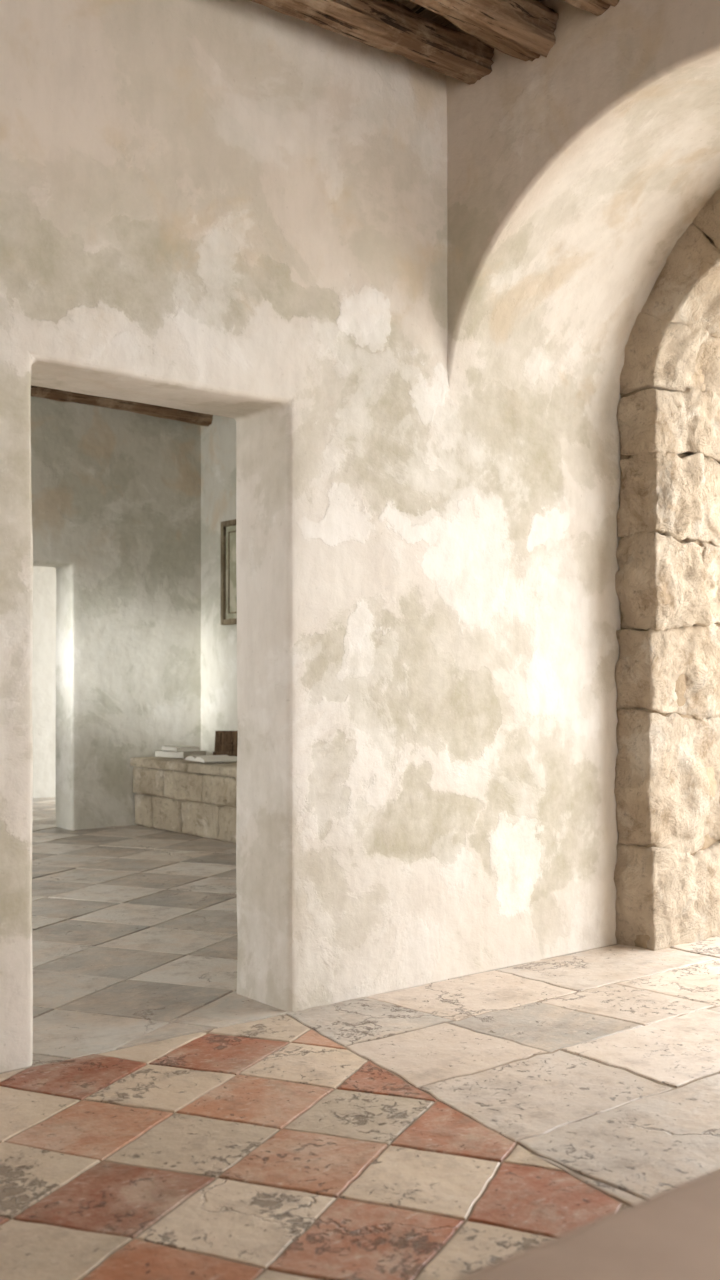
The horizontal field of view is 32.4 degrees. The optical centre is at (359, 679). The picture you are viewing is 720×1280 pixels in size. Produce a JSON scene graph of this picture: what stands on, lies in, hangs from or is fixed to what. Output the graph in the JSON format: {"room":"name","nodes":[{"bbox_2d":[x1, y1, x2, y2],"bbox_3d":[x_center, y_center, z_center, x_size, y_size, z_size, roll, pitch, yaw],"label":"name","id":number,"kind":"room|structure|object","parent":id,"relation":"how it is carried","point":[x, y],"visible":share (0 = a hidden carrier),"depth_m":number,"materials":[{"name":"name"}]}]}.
{"room":"traditional dwelling","nodes":[
{"label":"traditional dwelling","id":0,"kind":"room"},
{"bbox_2d":[32,566,55,797],"bbox_3d":[-4.875,-0.420,11.488,8.300,3.360,0.300,0,0,-39],"label":"wall","id":1,"kind":"structure","parent":0,"point":[44,578],"depth_m":12.65,"materials":[{"name":"white paint"}]},
{"bbox_2d":[30,396,200,829],"bbox_3d":[-3.811,-0.620,8.879,6.658,3.768,0.322,0,0,-39],"label":"wall","id":2,"kind":"structure","parent":0,"point":[116,494],"depth_m":10.15,"materials":[{"name":"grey paint"}]},
{"bbox_2d":[201,415,237,754],"bbox_3d":[0.265,-0.621,8.904,0.311,3.769,5.608,0,0,-39],"label":"wall","id":3,"kind":"structure","parent":0,"point":[218,440],"depth_m":10.49,"materials":[{"name":"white paint"}]},
{"bbox_2d":[221,519,236,624],"bbox_3d":[-0.971,-0.890,10.143,0.040,0.860,0.560,0,0,-39],"label":"framed picture","id":4,"kind":"object","parent":3,"relation":"attached to","point":[228,528],"visible":0.42,"depth_m":10.28,"materials":[{"name":"brown wood"}]},
{"bbox_2d":[0,0,620,1071],"bbox_3d":[-1.087,-0.695,4.035,8.559,3.918,0.371,0,0,-39],"label":"wall","id":5,"kind":"structure","parent":0,"point":[236,209],"depth_m":4.63,"materials":[{"name":"paint"}]},
{"bbox_2d":[0,797,719,1279],"bbox_3d":[0.704,1.207,6.072,14.500,0.025,16.553,0,0,-39],"label":"floor","id":6,"kind":"structure","parent":0,"point":[165,1121],"depth_m":3.54,"materials":[{"name":"tile"}]},
{"bbox_2d":[130,757,236,842],"bbox_3d":[-0.814,0.921,9.429,0.701,0.574,2.619,0,0,-39],"label":"stone bench","id":7,"kind":"object","parent":6,"relation":"on","point":[179,795],"visible":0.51,"depth_m":9.58,"materials":[{"name":"beige stone"}]},
{"bbox_2d":[155,750,206,757],"bbox_3d":[-1.469,0.606,10.176,0.340,0.050,0.260,0,0,39],"label":"book","id":8,"kind":"object","parent":7,"relation":"on","point":[161,753],"visible":0.79,"depth_m":10.08,"materials":[{"name":"paper"}]},
{"bbox_2d":[162,745,199,751],"bbox_3d":[-1.469,0.561,10.176,0.210,0.035,0.290,0,0,-33],"label":"book","id":9,"kind":"object","parent":8,"relation":"on","point":[176,748],"visible":1,"depth_m":10.08,"materials":[{"name":"paper"}]},
{"bbox_2d":[184,755,236,762],"bbox_3d":[-1.149,0.612,9.688,0.316,0.036,0.420,0,0,-29],"label":"open book","id":10,"kind":"object","parent":7,"relation":"on","point":[208,758],"visible":0.93,"depth_m":9.56,"materials":[{"name":"paper"}]},
{"bbox_2d":[213,731,237,755],"bbox_3d":[-1.074,0.523,10.072,0.220,0.219,0.180,0,0,4],"label":"bookstand","id":11,"kind":"object","parent":7,"relation":"on","point":[226,742],"visible":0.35,"depth_m":10.10,"materials":[{"name":"brown wood"}]},
{"bbox_2d":[455,1168,719,1279],"bbox_3d":[0.991,0.892,1.646,2.250,0.615,0.530,0,0,-39],"label":"bench","id":12,"kind":"object","parent":6,"relation":"on","point":[674,1233],"visible":1,"depth_m":1.28,"materials":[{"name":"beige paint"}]},
{"bbox_2d":[250,0,493,84],"bbox_3d":[-1.863,-2.399,2.906,6.121,0.208,0.233,0,0,-39],"label":"ceiling beam","id":13,"kind":"structure","parent":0,"point":[390,26],"depth_m":4.51,"materials":[{"name":"brown wood"}]},
{"bbox_2d":[395,0,540,34],"bbox_3d":[0.517,-2.585,0.763,7.500,0.170,7.460,0,0,-39],"label":"ceiling","id":14,"kind":"structure","parent":0,"point":[416,8],"depth_m":4.67,"materials":[{"name":"brown wood"}]},
{"bbox_2d":[409,0,558,60],"bbox_3d":[-1.668,-2.398,2.667,6.120,0.253,0.250,0,0,-39],"label":"ceiling beam","id":15,"kind":"structure","parent":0,"point":[523,30],"depth_m":4.41,"materials":[{"name":"brown wood"}]},
{"bbox_2d":[446,0,719,414],"bbox_3d":[2.847,-0.695,2.753,1.064,3.910,7.200,0,0,-39],"label":"wall","id":16,"kind":"structure","parent":0,"point":[575,173],"depth_m":4.85,"materials":[{"name":"paint"}]},
{"bbox_2d":[613,189,719,950],"bbox_3d":[2.253,-0.576,4.905,0.847,3.662,3.065,0,0,-39],"label":"stone arch","id":17,"kind":"object","parent":16,"relation":"attached to","point":[666,878],"visible":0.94,"depth_m":5.58,"materials":[{"name":"stone"}]},
{"bbox_2d":[564,0,619,15],"bbox_3d":[-1.458,-2.405,2.409,6.120,0.246,0.236,0,0,-39],"label":"ceiling beam","id":18,"kind":"structure","parent":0,"point":[596,7],"depth_m":4.31,"materials":[{"name":"brown wood"}]},
{"bbox_3d":[-2.168,-2.380,6.864,6.650,0.160,5.510,0,0,-39],"label":"ceiling","id":19,"kind":"structure","parent":0,"visible":0},
{"bbox_2d":[31,385,212,426],"bbox_3d":[-3.661,-2.243,8.655,6.200,0.169,0.170,0,0,-39],"label":"ceiling beam","id":20,"kind":"structure","parent":19,"relation":"attached to","point":[202,419],"depth_m":10.05,"materials":[{"name":"brown wood"}]}
]}

